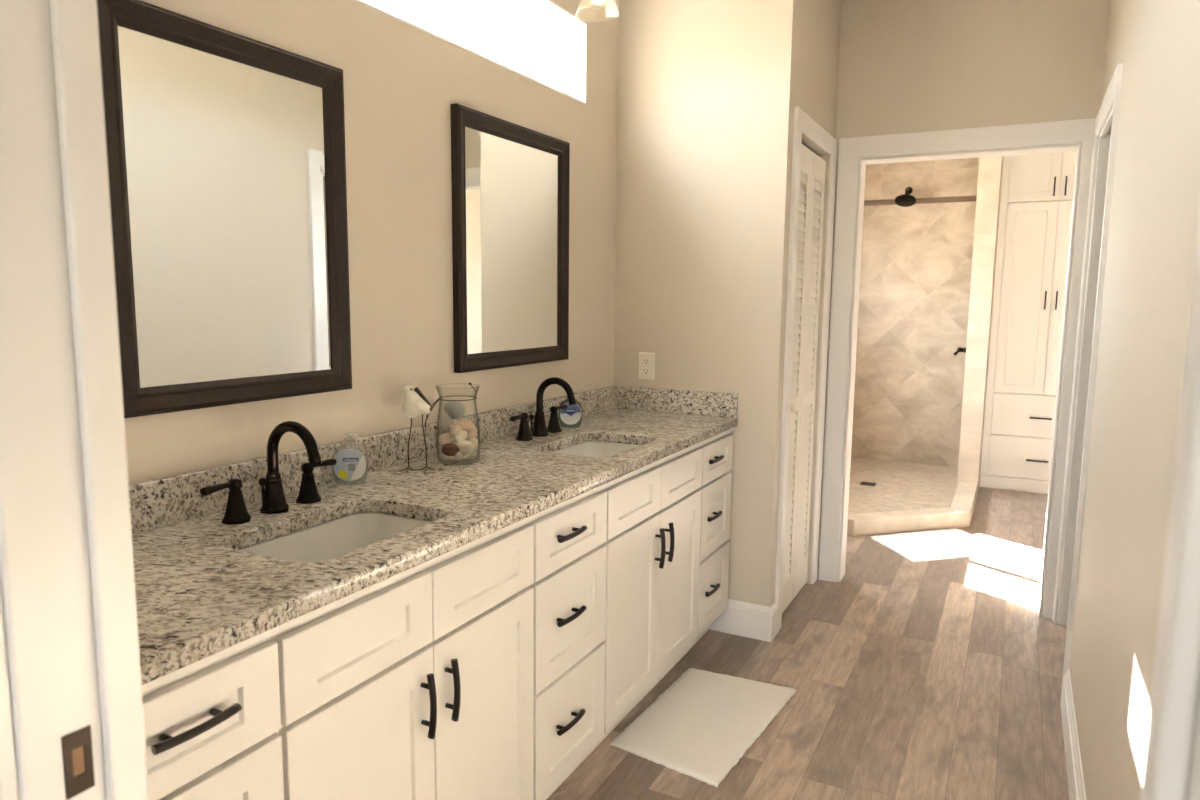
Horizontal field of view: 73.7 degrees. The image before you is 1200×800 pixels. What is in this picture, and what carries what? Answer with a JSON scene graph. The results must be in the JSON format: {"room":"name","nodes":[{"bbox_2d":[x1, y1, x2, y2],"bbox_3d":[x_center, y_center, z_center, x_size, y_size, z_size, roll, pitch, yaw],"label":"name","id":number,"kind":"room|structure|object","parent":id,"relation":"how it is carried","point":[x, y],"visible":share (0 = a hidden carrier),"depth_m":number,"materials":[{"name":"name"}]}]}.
{"room":"bathroom","nodes":[
{"label":"bathroom","id":0,"kind":"room"},
{"bbox_2d":[124,0,618,484],"bbox_3d":[0.314,-0.518,4.041,0.150,2.750,6.830,4,8,27],"label":"wall","id":1,"kind":"structure","parent":0,"point":[401,81],"depth_m":2.23,"materials":[{"name":"beige paint"}]},
{"bbox_2d":[97,0,351,417],"bbox_3d":[-0.780,-0.386,1.746,0.029,0.786,0.606,4,8,27],"label":"framed mirror","id":2,"kind":"object","parent":1,"relation":"attached to","point":[226,155],"visible":0.88,"depth_m":1.70,"materials":[{"name":"brown wood"}]},
{"bbox_2d":[129,385,615,534],"bbox_3d":[-0.537,0.126,2.304,0.019,0.096,2.611,4,8,27],"label":"backsplash","id":3,"kind":"structure","parent":1,"relation":"attached to","point":[165,501],"depth_m":1.94,"materials":[{"name":"stone"}]},
{"bbox_2d":[355,0,586,104],"bbox_3d":[-0.518,-1.191,2.328,0.149,0.297,1.730,4,8,27],"label":"window","id":4,"kind":"structure","parent":1,"relation":"in","point":[567,33],"depth_m":2.94,"materials":[{"name":"white paint"}]},
{"bbox_2d":[451,103,569,372],"bbox_3d":[-0.278,-0.513,2.698,0.029,0.795,0.666,4,8,27],"label":"framed mirror","id":5,"kind":"object","parent":1,"relation":"attached to","point":[510,181],"visible":1,"depth_m":2.65,"materials":[{"name":"brown wood"}]},
{"bbox_2d":[465,127,558,353],"bbox_3d":[-0.285,-0.513,2.702,0.006,0.686,0.557,4,8,27],"label":"mirror glass","id":6,"kind":"object","parent":5,"relation":"attached to","point":[512,181],"depth_m":2.67,"materials":[{"name":"white"}]},
{"bbox_2d":[614,0,799,606],"bbox_3d":[0.404,-0.420,3.284,0.715,2.750,0.100,4,8,27],"label":"wall","id":7,"kind":"structure","parent":0,"point":[707,89],"depth_m":3.19,"materials":[{"name":"beige paint"}]},
{"bbox_2d":[639,352,654,379],"bbox_3d":[0.195,-0.142,3.365,0.072,0.114,0.008,4,8,27],"label":"wall outlet","id":8,"kind":"object","parent":7,"relation":"attached to","point":[646,360],"visible":1,"depth_m":3.36,"materials":[{"name":"beige plastic"}]},
{"bbox_2d":[642,358,649,364],"bbox_3d":[0.194,-0.163,3.360,0.034,0.030,0.002,4,8,27],"label":"socket","id":9,"kind":"object","parent":8,"relation":"attached to","point":[645,361],"depth_m":3.36,"materials":[{"name":"beige plastic"}]},
{"bbox_2d":[642,368,649,374],"bbox_3d":[0.194,-0.121,3.365,0.034,0.030,0.002,4,8,27],"label":"socket","id":10,"kind":"object","parent":8,"relation":"attached to","point":[645,371],"depth_m":3.36,"materials":[{"name":"beige plastic"}]},
{"bbox_2d":[616,386,737,417],"bbox_3d":[0.310,0.005,3.317,0.536,0.096,0.019,4,8,27],"label":"backsplash","id":11,"kind":"structure","parent":7,"relation":"attached to","point":[718,404],"depth_m":3.30,"materials":[{"name":"stone"}]},
{"bbox_2d":[710,599,777,641],"bbox_3d":[0.596,0.893,3.320,0.260,0.140,0.090,4,8,27],"label":"baseboard","id":12,"kind":"structure","parent":7,"relation":"attached to","point":[744,619],"depth_m":3.27,"materials":[{"name":"white paint"}]},
{"bbox_2d":[547,457,1068,799],"bbox_3d":[0.649,1.129,2.151,4.800,0.090,10.200,4,8,27],"label":"floor","id":13,"kind":"structure","parent":0,"point":[934,679],"depth_m":2.94,"materials":[{"name":"wood"}]},
{"bbox_2d":[142,626,283,799],"bbox_3d":[-0.812,0.777,1.256,0.573,0.864,0.358,4,8,27],"label":"base cabinet","id":14,"kind":"object","parent":13,"relation":"on","point":[211,723],"visible":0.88,"depth_m":1.16,"materials":[{"name":"white paint"}]},
{"bbox_2d":[272,515,533,799],"bbox_3d":[-0.556,0.719,1.736,0.580,0.864,0.738,4,8,27],"label":"base cabinet","id":15,"kind":"object","parent":13,"relation":"on","point":[417,682],"visible":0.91,"depth_m":1.56,"materials":[{"name":"white paint"}]},
{"bbox_2d":[528,483,607,799],"bbox_3d":[-0.300,0.658,2.230,0.573,0.864,0.380,4,8,27],"label":"base cabinet","id":16,"kind":"object","parent":13,"relation":"on","point":[569,585],"visible":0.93,"depth_m":2.08,"materials":[{"name":"white paint"}]},
{"bbox_2d":[580,441,702,763],"bbox_3d":[-0.033,0.597,2.728,0.580,0.864,0.756,4,8,27],"label":"base cabinet","id":17,"kind":"object","parent":13,"relation":"on","point":[652,543],"visible":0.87,"depth_m":2.54,"materials":[{"name":"white paint"}]},
{"bbox_2d":[610,668,796,786],"bbox_3d":[0.350,1.041,2.651,0.392,0.012,0.678,5,9,32],"label":"bath mat","id":18,"kind":"object","parent":13,"relation":"on","point":[700,726],"visible":1,"depth_m":2.59,"materials":[{"name":"white fabric"}]},
{"bbox_2d":[677,427,734,661],"bbox_3d":[0.224,0.536,3.225,0.573,0.864,0.370,4,8,27],"label":"base cabinet","id":19,"kind":"object","parent":13,"relation":"on","point":[717,455],"visible":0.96,"depth_m":3.08,"materials":[{"name":"white paint"}]},
{"bbox_2d":[132,408,737,684],"bbox_3d":[-0.300,0.209,2.188,0.557,0.034,2.614,4,8,27],"label":"countertop","id":20,"kind":"structure","parent":19,"relation":"on","point":[199,596],"depth_m":1.65,"materials":[{"name":"stone"}]},
{"bbox_2d":[200,421,336,524],"bbox_3d":[-0.665,0.145,1.719,0.178,0.204,0.346,4,8,27],"label":"faucet","id":21,"kind":"object","parent":20,"relation":"on","point":[273,496],"visible":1,"depth_m":1.73,"materials":[{"name":"black metal"}]},
{"bbox_2d":[240,512,429,562],"bbox_3d":[-0.532,0.375,1.661,0.319,0.166,0.457,4,8,27],"label":"undermount sink","id":22,"kind":"object","parent":20,"relation":"in","point":[332,539],"visible":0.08,"depth_m":1.81,"materials":[{"name":"white ceramic"}]},
{"bbox_2d":[332,433,368,482],"bbox_3d":[-0.626,0.146,2.007,0.088,0.130,0.054,-1,8,-15],"label":"soap bottle","id":23,"kind":"object","parent":20,"relation":"on","point":[350,465],"visible":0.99,"depth_m":1.98,"materials":[{"name":"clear plastic"}]},
{"bbox_2d":[338,470,347,478],"bbox_3d":[-0.636,0.184,1.982,0.023,0.022,0.001,-1,8,-14],"label":"label","id":24,"kind":"object","parent":23,"relation":"attached to","point":[343,474],"depth_m":1.98,"materials":[{"name":"yellow paper"}]},
{"bbox_2d":[334,450,361,479],"bbox_3d":[-0.623,0.161,1.983,0.068,0.078,0.001,-1,8,-14],"label":"label","id":25,"kind":"object","parent":23,"relation":"attached to","point":[340,465],"depth_m":1.98,"materials":[{"name":"white paper"}]},
{"bbox_2d":[399,385,434,471],"bbox_3d":[-0.495,0.076,2.166,0.095,0.230,0.064,1,7,0],"label":"bird figurine","id":26,"kind":"object","parent":20,"relation":"on","point":[415,404],"visible":1,"depth_m":2.14,"materials":[{"name":"white ceramic"}]},
{"bbox_2d":[424,382,480,465],"bbox_3d":[-0.410,0.063,2.272,0.142,0.232,0.125,-4,9,-34],"label":"glass jar","id":27,"kind":"object","parent":20,"relation":"on","point":[475,396],"visible":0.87,"depth_m":2.27,"materials":[{"name":"clear glass"}]},
{"bbox_2d":[438,433,453,444],"bbox_3d":[-0.437,0.109,2.269,0.044,0.035,0.028,1,7,0],"label":"shell","id":28,"kind":"object","parent":27,"relation":"in","point":[444,438],"visible":0.95,"depth_m":2.26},
{"bbox_2d":[438,416,453,430],"bbox_3d":[-0.436,0.067,2.269,0.044,0.044,0.044,1,7,0],"label":"ball","id":29,"kind":"object","parent":27,"relation":"in","point":[443,423],"visible":0.95,"depth_m":2.25,"materials":[{"name":"grey ceramic"}]},
{"bbox_2d":[441,443,459,455],"bbox_3d":[-0.420,0.140,2.252,0.051,0.038,0.031,-1,7,-11],"label":"shell","id":30,"kind":"object","parent":27,"relation":"in","point":[449,449],"visible":1,"depth_m":2.24,"materials":[{"name":"brown"}]},
{"bbox_2d":[449,423,462,435],"bbox_3d":[-0.406,0.083,2.260,0.036,0.039,0.039,0,7,-7],"label":"shell","id":31,"kind":"object","parent":27,"relation":"in","point":[454,429],"visible":0.95,"depth_m":2.25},
{"bbox_2d":[447,401,465,418],"bbox_3d":[-0.406,0.028,2.260,0.053,0.053,0.053,1,7,0],"label":"ball","id":32,"kind":"object","parent":27,"relation":"in","point":[455,409],"visible":0.94,"depth_m":2.24,"materials":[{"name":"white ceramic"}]},
{"bbox_2d":[453,451,462,459],"bbox_3d":[-0.402,0.154,2.266,0.028,0.033,0.046,-1,8,-15],"label":"shell","id":33,"kind":"object","parent":27,"relation":"in","point":[458,456],"visible":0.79,"depth_m":2.25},
{"bbox_2d":[454,430,466,442],"bbox_3d":[-0.392,0.102,2.251,0.040,0.036,0.027,2,7,8],"label":"shell","id":34,"kind":"object","parent":27,"relation":"in","point":[461,435],"visible":1,"depth_m":2.24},
{"bbox_2d":[455,440,472,455],"bbox_3d":[-0.387,0.136,2.267,0.060,0.046,0.038,2,7,12],"label":"shell","id":35,"kind":"object","parent":27,"relation":"in","point":[466,447],"visible":0.77,"depth_m":2.25,"materials":[{"name":"white"}]},
{"bbox_2d":[456,420,474,428],"bbox_3d":[-0.378,0.069,2.257,0.053,0.032,0.022,1,7,0],"label":"scallop shell","id":36,"kind":"object","parent":27,"relation":"in","point":[465,424],"visible":1,"depth_m":2.25,"materials":[{"name":"beige"}]},
{"bbox_2d":[466,427,477,439],"bbox_3d":[-0.370,0.096,2.299,0.037,0.039,0.028,1,7,-1],"label":"shell","id":37,"kind":"object","parent":27,"relation":"in","point":[471,433],"visible":0.71,"depth_m":2.29,"materials":[{"name":"beige"}]},
{"bbox_2d":[469,437,477,451],"bbox_3d":[-0.364,0.127,2.293,0.031,0.041,0.025,-2,8,-17],"label":"shell","id":38,"kind":"object","parent":27,"relation":"in","point":[473,440],"visible":0.64,"depth_m":2.29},
{"bbox_2d":[510,377,575,440],"bbox_3d":[-0.159,0.024,2.707,0.178,0.204,0.346,4,8,27],"label":"faucet","id":39,"kind":"object","parent":20,"relation":"on","point":[538,428],"visible":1,"depth_m":2.72,"materials":[{"name":"black metal"}]},
{"bbox_2d":[558,400,580,424],"bbox_3d":[-0.108,0.034,2.924,0.088,0.130,0.054,0,7,-3],"label":"soap bottle","id":40,"kind":"object","parent":20,"relation":"on","point":[572,414],"visible":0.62,"depth_m":2.90,"materials":[{"name":"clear plastic"}]},
{"bbox_2d":[560,403,580,413],"bbox_3d":[-0.106,0.030,2.897,0.075,0.039,0.001,0,7,-3],"label":"label","id":41,"kind":"object","parent":40,"relation":"attached to","point":[575,406],"depth_m":2.90,"materials":[{"name":"blue paper"}]},
{"bbox_2d":[551,441,639,457],"bbox_3d":[-0.012,0.258,2.623,0.316,0.166,0.463,4,8,27],"label":"undermount sink","id":42,"kind":"object","parent":20,"relation":"in","point":[597,449],"visible":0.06,"depth_m":2.82,"materials":[{"name":"white ceramic"}]},
{"bbox_2d":[860,481,876,485],"bbox_3d":[1.974,0.616,5.899,0.104,0.004,0.104,4,8,27],"label":"shower drain","id":43,"kind":"object","parent":13,"relation":"on","point":[862,482],"visible":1,"depth_m":5.90,"materials":[{"name":"brown metal"}]},
{"bbox_2d":[847,480,977,535],"bbox_3d":[1.847,0.698,5.110,1.969,0.100,0.694,-2,8,-20],"label":"shower curb","id":44,"kind":"object","parent":13,"relation":"on","point":[959,515],"visible":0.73,"depth_m":4.82,"materials":[{"name":"stone"}]},
{"bbox_2d":[869,528,1011,561],"bbox_3d":[1.907,0.815,4.547,0.674,0.012,0.464,-2,8,-17],"label":"bath mat","id":45,"kind":"object","parent":13,"relation":"on","point":[940,544],"visible":1,"depth_m":4.50,"materials":[{"name":"white fabric"}]},
{"bbox_2d":[980,151,1076,493],"bbox_3d":[3.250,-0.705,5.867,0.660,2.720,0.547,4,8,27],"label":"linen cabinet","id":46,"kind":"object","parent":13,"relation":"on","point":[1036,198],"visible":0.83,"depth_m":5.72,"materials":[{"name":"white paint"}]},
{"bbox_2d":[796,0,841,583],"bbox_3d":[0.868,-0.443,3.508,0.100,2.750,0.730,4,8,27],"label":"wall","id":47,"kind":"structure","parent":0,"point":[820,20],"depth_m":3.45,"materials":[{"name":"beige paint"}]},
{"bbox_2d":[782,144,825,612],"bbox_3d":[0.893,-0.071,3.523,0.064,1.985,0.555,4,8,27],"label":"door","id":48,"kind":"structure","parent":47,"relation":"in","point":[812,167],"depth_m":3.55,"materials":[{"name":"beige paint"}]},
{"bbox_2d":[775,106,837,633],"bbox_3d":[0.906,-0.115,3.503,0.017,2.100,0.732,4,8,27],"label":"trim","id":49,"kind":"structure","parent":47,"relation":"attached to","point":[804,124],"depth_m":3.29,"materials":[{"name":"white paint"}]},
{"bbox_2d":[851,157,978,467],"bbox_3d":[3.121,-0.776,6.300,2.720,2.750,0.100,4,8,27],"label":"wall","id":50,"kind":"structure","parent":0,"point":[916,260],"depth_m":6.55,"materials":[{"name":"tile"}]},
{"bbox_2d":[895,187,915,206],"bbox_3d":[2.430,-1.618,6.348,0.160,0.172,0.272,4,8,27],"label":"shower fixture","id":51,"kind":"object","parent":50,"relation":"attached to","point":[904,200],"visible":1,"depth_m":6.30,"materials":[{"name":"brown metal"}]},
{"bbox_2d":[864,196,976,205],"bbox_3d":[2.441,-1.608,6.492,1.196,0.044,0.013,4,8,27],"label":"trim","id":52,"kind":"structure","parent":50,"relation":"attached to","point":[956,198],"depth_m":6.38,"materials":[{"name":"brown metal"}]},
{"bbox_2d":[817,0,1109,600],"bbox_3d":[1.681,-0.442,3.564,2.720,2.750,0.120,4,8,27],"label":"wall","id":53,"kind":"structure","parent":0,"point":[906,66],"depth_m":3.44,"materials":[{"name":"beige paint"}]},
{"bbox_2d":[818,118,1095,618],"bbox_3d":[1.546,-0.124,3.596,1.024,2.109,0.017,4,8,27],"label":"trim","id":54,"kind":"structure","parent":53,"relation":"attached to","point":[850,150],"depth_m":3.60,"materials":[{"name":"white paint"}]},
{"bbox_2d":[957,156,1002,493],"bbox_3d":[2.831,-0.732,5.924,0.135,2.750,0.840,4,8,27],"label":"wall partition","id":55,"kind":"structure","parent":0,"point":[990,168],"depth_m":5.58,"materials":[{"name":"paint"}]},
{"bbox_2d":[954,347,965,355],"bbox_3d":[2.665,-0.367,5.912,0.096,0.076,0.104,4,8,27],"label":"shower valve","id":56,"kind":"object","parent":55,"relation":"attached to","point":[959,349],"visible":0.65,"depth_m":5.91,"materials":[{"name":"brown metal"}]},
{"bbox_2d":[1057,0,1199,799],"bbox_3d":[1.263,-0.218,1.782,0.120,2.750,3.450,4,8,27],"label":"wall","id":57,"kind":"structure","parent":0,"point":[1154,223],"depth_m":1.69,"materials":[{"name":"beige paint"}]},
{"bbox_2d":[1061,668,1085,799],"bbox_3d":[0.987,1.119,1.595,0.016,0.140,2.578,4,8,27],"label":"baseboard","id":58,"kind":"structure","parent":57,"relation":"attached to","point":[1076,787],"depth_m":2.33,"materials":[{"name":"white paint"}]},
{"bbox_2d":[1052,63,1123,705],"bbox_3d":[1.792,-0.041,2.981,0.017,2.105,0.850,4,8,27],"label":"trim","id":59,"kind":"structure","parent":57,"relation":"attached to","point":[1112,97],"depth_m":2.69,"materials":[{"name":"white paint"}]},
{"bbox_3d":[1.925,-1.788,3.038,3.750,0.060,6.830,4,8,27],"label":"ceiling","id":60,"kind":"structure","parent":0,"visible":0},
{"bbox_2d":[576,0,619,22],"bbox_3d":[-0.004,-1.482,2.571,0.144,0.469,0.144,4,8,27],"label":"pendant light","id":61,"kind":"object","parent":60,"relation":"hanging from","point":[597,2],"visible":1,"depth_m":2.59,"materials":[{"name":"clear glass"}]},
{"bbox_3d":[-0.112,-0.069,0.501,4.800,2.750,0.110,4,8,27],"label":"wall","id":62,"kind":"structure","parent":0,"visible":0},
{"bbox_2d":[0,0,148,799],"bbox_3d":[-0.507,0.226,0.728,0.092,2.100,0.124,4,8,27],"label":"trim","id":63,"kind":"structure","parent":62,"relation":"attached to","point":[70,655],"depth_m":0.69,"materials":[{"name":"white paint"}]},
{"bbox_2d":[62,725,94,799],"bbox_3d":[-0.474,0.330,0.729,0.002,0.060,0.025,4,8,27],"label":"strike plate","id":64,"kind":"object","parent":62,"relation":"attached to","point":[76,746],"visible":1,"depth_m":0.73,"materials":[{"name":"brown metal"}]},
{"bbox_2d":[1140,225,1199,799],"bbox_3d":[0.261,0.285,0.324,0.071,2.100,0.154,0,7,-2],"label":"trim","id":65,"kind":"structure","parent":62,"relation":"attached to","point":[1171,767],"depth_m":0.35,"materials":[{"name":"white paint"}]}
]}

